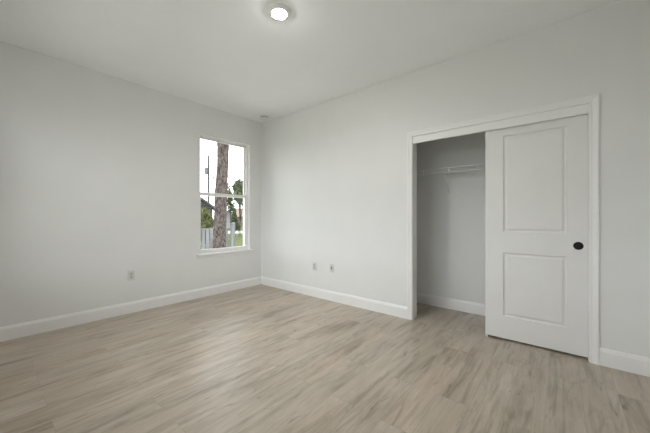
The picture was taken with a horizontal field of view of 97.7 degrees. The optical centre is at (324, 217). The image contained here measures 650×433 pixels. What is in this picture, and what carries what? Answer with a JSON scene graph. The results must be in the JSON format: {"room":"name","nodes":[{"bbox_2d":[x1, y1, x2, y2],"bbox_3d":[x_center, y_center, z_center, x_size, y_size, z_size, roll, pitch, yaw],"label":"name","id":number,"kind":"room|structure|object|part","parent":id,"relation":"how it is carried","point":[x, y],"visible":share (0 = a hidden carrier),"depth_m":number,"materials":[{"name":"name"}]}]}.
{"room":"empty bedroom","nodes":[
{"label":"empty bedroom","id":0,"kind":"room"},
{"bbox_2d":[0,41,260,326],"bbox_3d":[-2.068,-0.193,4.050,0.200,2.966,4.395,0,0,40],"label":"wall","id":1,"kind":"structure","parent":0,"point":[100,172],"depth_m":3.24,"materials":[{"name":"paint"}]},
{"bbox_2d":[0,276,261,341],"bbox_3d":[-2.208,1.102,3.714,0.015,0.136,3.400,0,0,40],"label":"baseboard","id":2,"kind":"structure","parent":1,"relation":"attached to","point":[10,332],"depth_m":3.34,"materials":[{"name":"paint"}]},
{"bbox_2d":[128,270,134,280],"bbox_3d":[-2.388,0.710,3.500,0.011,0.118,0.073,0,0,40],"label":"wall outlet","id":3,"kind":"object","parent":1,"relation":"attached to","point":[131,274],"visible":1,"depth_m":3.50,"materials":[{"name":"plastic"}]},
{"bbox_2d":[197,135,252,258],"bbox_3d":[-1.597,-0.323,4.535,0.175,1.839,0.964,0,0,40],"label":"window","id":4,"kind":"structure","parent":1,"relation":"in","point":[208,253],"depth_m":4.67,"materials":[{"name":"plastic"}]},
{"bbox_3d":[-1.647,-0.779,4.571,0.025,0.883,0.817,0,0,40],"label":"sash","id":5,"kind":"part","parent":4,"relation":"part of","materials":[{"name":"plastic"}]},
{"bbox_3d":[-1.622,0.064,4.550,0.030,0.900,0.817,0,0,40],"label":"sash","id":6,"kind":"part","parent":4,"relation":"part of","materials":[{"name":"plastic"}]},
{"bbox_3d":[-1.565,0.545,4.508,0.092,0.020,0.964,0,0,40],"label":"sill","id":7,"kind":"part","parent":4,"relation":"part of","materials":[{"name":"white paint"}]},
{"bbox_2d":[200,133,249,248],"bbox_3d":[-1.579,-0.353,4.522,0.053,1.777,0.869,0,0,40],"label":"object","id":8,"kind":"object","parent":1,"relation":"attached to","point":[200,133],"visible":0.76,"depth_m":4.84,"materials":[{"name":"white paint"}]},
{"bbox_2d":[0,0,620,122],"bbox_3d":[-0.235,-1.751,2.525,4.970,0.150,4.395,0,0,40],"label":"ceiling","id":9,"kind":"structure","parent":0,"point":[230,56],"depth_m":2.62,"materials":[{"name":"paint"}]},
{"bbox_2d":[260,115,268,120],"bbox_3d":[-1.002,-1.653,4.707,0.160,0.046,0.160,0,0,40],"label":"smoke detector","id":10,"kind":"object","parent":9,"relation":"attached to","point":[262,117],"visible":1,"depth_m":4.66,"materials":[{"name":"white plastic"}]},
{"bbox_2d":[267,3,290,20],"bbox_3d":[-0.371,-1.660,2.308,0.196,0.032,0.196,0,0,40],"label":"recessed light","id":11,"kind":"object","parent":9,"relation":"in","point":[277,11],"visible":1,"depth_m":2.28,"materials":[{"name":"white plastic"}]},
{"bbox_2d":[0,284,649,432],"bbox_3d":[-0.215,1.230,2.509,4.620,0.120,4.095,0,0,40],"label":"floor","id":12,"kind":"structure","parent":0,"point":[260,358],"depth_m":2.12,"materials":[{"name":"brown wood"}]},
{"bbox_2d":[417,132,484,303],"bbox_3d":[2.001,-0.253,3.406,2.360,2.846,0.120,0,0,40],"label":"wall","id":13,"kind":"structure","parent":0,"point":[450,228],"depth_m":3.64,"materials":[{"name":"paint"}]},
{"bbox_2d":[417,293,484,315],"bbox_3d":[1.996,1.102,3.322,2.260,0.136,0.015,0,0,40],"label":"baseboard","id":14,"kind":"structure","parent":13,"relation":"attached to","point":[449,303],"depth_m":3.62,"materials":[{"name":"paint"}]},
{"bbox_2d":[417,163,484,194],"bbox_3d":[1.899,-0.451,3.206,2.256,0.306,0.319,0,0,40],"label":"wire shelf","id":15,"kind":"object","parent":13,"relation":"attached to","point":[448,170],"visible":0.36,"depth_m":3.42,"materials":[{"name":"white metal"}]},
{"bbox_3d":[1.901,-0.590,3.208,2.256,0.006,0.006,0,0,40],"label":"rail","id":16,"kind":"part","parent":15,"relation":"part of","materials":[{"name":"white metal"}]},
{"bbox_3d":[1.801,-0.542,3.088,2.256,0.010,0.010,0,0,40],"label":"lip rail","id":17,"kind":"part","parent":15,"relation":"part of","materials":[{"name":"white metal"}]},
{"bbox_3d":[1.802,-0.595,3.089,2.256,0.009,0.009,0,0,40],"label":"rail","id":18,"kind":"part","parent":15,"relation":"part of","materials":[{"name":"white metal"}]},
{"bbox_2d":[261,0,649,357],"bbox_3d":[0.687,-0.253,3.594,4.620,2.846,0.118,0,0,40],"label":"wall","id":19,"kind":"structure","parent":0,"point":[334,171],"depth_m":3.08,"materials":[{"name":"paint"}]},
{"bbox_2d":[313,262,316,269],"bbox_3d":[-0.155,0.715,4.210,0.073,0.118,0.011,0,0,40],"label":"wall outlet","id":20,"kind":"object","parent":19,"relation":"attached to","point":[314,263],"visible":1,"depth_m":4.20,"materials":[{"name":"plastic"}]},
{"bbox_2d":[330,264,333,272],"bbox_3d":[0.092,0.708,4.001,0.073,0.118,0.016,0,0,40],"label":"wall jack","id":21,"kind":"object","parent":19,"relation":"attached to","point":[331,265],"visible":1,"depth_m":3.99,"materials":[{"name":"plastic"}]},
{"bbox_2d":[261,277,406,318],"bbox_3d":[-0.083,1.102,4.148,2.697,0.136,0.015,0,0,40],"label":"baseboard","id":22,"kind":"structure","parent":19,"relation":"attached to","point":[364,303],"depth_m":3.88,"materials":[{"name":"paint"}]},
{"bbox_2d":[413,103,588,143],"bbox_3d":[1.582,-0.893,2.790,1.478,0.083,0.018,0,0,40],"label":"fascia","id":23,"kind":"object","parent":19,"relation":"attached to","point":[583,109],"visible":1,"depth_m":2.66,"materials":[{"name":"paint"}]},
{"bbox_2d":[407,94,598,364],"bbox_3d":[1.606,0.092,2.818,1.600,2.156,0.136,0,0,40],"label":"door frame","id":24,"kind":"structure","parent":19,"relation":"attached to","point":[593,100],"depth_m":2.32,"materials":[{"name":"paint"}]},
{"bbox_2d":[485,114,587,357],"bbox_3d":[1.885,0.130,2.585,0.746,2.039,0.037,0,0,40],"label":"door","id":25,"kind":"structure","parent":19,"relation":"in","point":[536,174],"depth_m":2.54,"materials":[{"name":"paint"}]},
{"bbox_3d":[2.116,0.234,2.372,0.066,0.066,0.004,0,0,40],"label":"flush pull","id":26,"kind":"part","parent":25,"relation":"part of","materials":[{"name":"black metal"}]},
{"bbox_2d":[599,347,649,376],"bbox_3d":[2.302,1.102,2.164,0.308,0.136,0.015,0,0,40],"label":"baseboard","id":27,"kind":"structure","parent":19,"relation":"attached to","point":[640,365],"depth_m":2.17,"materials":[{"name":"paint"}]},
{"label":"outside","id":28,"kind":"structure","parent":0,"visible":0},
{"bbox_2d":[201,226,242,249],"bbox_3d":[-34.469,1.670,58.768,240.000,0.300,260.000,0,0,40],"label":"lawn","id":29,"kind":"structure","parent":28,"point":[238,242],"depth_m":19.97,"materials":[{"name":"green plant"}]},
{"bbox_2d":[201,207,212,247],"bbox_3d":[-6.079,0.476,14.430,1.031,2.087,0.913,0,0,40],"label":"bush","id":30,"kind":"object","parent":29,"relation":"on","point":[206,215],"visible":0.8,"depth_m":14.19,"materials":[{"name":"green plant"}]},
{"bbox_2d":[201,197,213,240],"bbox_3d":[-9.600,-0.082,21.231,2.911,3.203,5.700,0,0,-22],"label":"house","id":31,"kind":"structure","parent":29,"relation":"on","point":[204,203],"depth_m":19.11,"materials":[{"name":"grey"}]},
{"bbox_2d":[204,155,213,202],"bbox_3d":[-13.486,-2.864,33.033,1.106,8.769,0.395,0,0,-5],"label":"utility pole","id":32,"kind":"object","parent":29,"relation":"on","point":[206,170],"visible":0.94,"depth_m":32.91,"materials":[{"name":"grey wood"}]},
{"bbox_2d":[201,226,230,248],"bbox_3d":[-5.675,0.938,12.046,3.540,1.165,0.117,0,0,0],"label":"picket fence","id":33,"kind":"object","parent":29,"relation":"on","point":[207,245],"visible":0.12,"depth_m":11.99,"materials":[{"name":"white wood"}]},
{"bbox_2d":[226,209,231,227],"bbox_3d":[-14.066,0.119,41.509,1.910,2.801,7.700,0,0,-19],"label":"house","id":34,"kind":"structure","parent":29,"relation":"on","point":[228,213],"depth_m":38.18,"materials":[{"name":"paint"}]},
{"bbox_2d":[227,183,236,225],"bbox_3d":[-8.641,-0.847,25.964,0.972,4.734,0.972,0,0,40],"label":"tree","id":35,"kind":"object","parent":29,"relation":"on","point":[230,204],"visible":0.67,"depth_m":25.95,"materials":[{"name":"green plant"}]},
{"bbox_2d":[230,207,238,231],"bbox_3d":[-6.399,0.379,20.035,0.547,2.283,0.708,0,0,40],"label":"shrub","id":36,"kind":"object","parent":29,"relation":"on","point":[234,215],"visible":0.81,"depth_m":19.98,"materials":[{"name":"green plant"}]},
{"bbox_2d":[231,178,242,223],"bbox_3d":[-7.199,-0.916,24.007,1.814,4.873,1.796,0,0,40],"label":"leafy tree","id":37,"kind":"object","parent":29,"relation":"on","point":[237,187],"visible":0.73,"depth_m":23.46,"materials":[{"name":"green plant"}]},
{"bbox_2d":[235,208,242,225],"bbox_3d":[-14.834,-0.146,54.959,5.216,3.332,9.700,0,0,-17],"label":"house","id":38,"kind":"structure","parent":29,"relation":"on","point":[237,209],"depth_m":50.32,"materials":[{"name":"paint"}]},
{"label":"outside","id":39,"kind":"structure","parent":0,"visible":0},
{"bbox_3d":[-1.972,1.564,5.729,14.200,0.112,18.000,0,0,40],"label":"yard","id":40,"kind":"structure","parent":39,"visible":0},
{"bbox_2d":[212,142,228,252],"bbox_3d":[-3.020,-4.964,9.120,4.053,12.968,4.330,0,0,4],"label":"pine tree","id":41,"kind":"object","parent":40,"relation":"on","point":[220,203],"visible":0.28,"depth_m":8.85,"materials":[{"name":"brown plant"}]},
{"bbox_2d":[231,222,235,250],"bbox_3d":[-3.819,0.847,11.800,0.141,1.346,0.141,0,0,40],"label":"gate post","id":42,"kind":"object","parent":40,"relation":"on","point":[232,223],"visible":0.61,"depth_m":11.76,"materials":[{"name":"white wood"}]}
]}

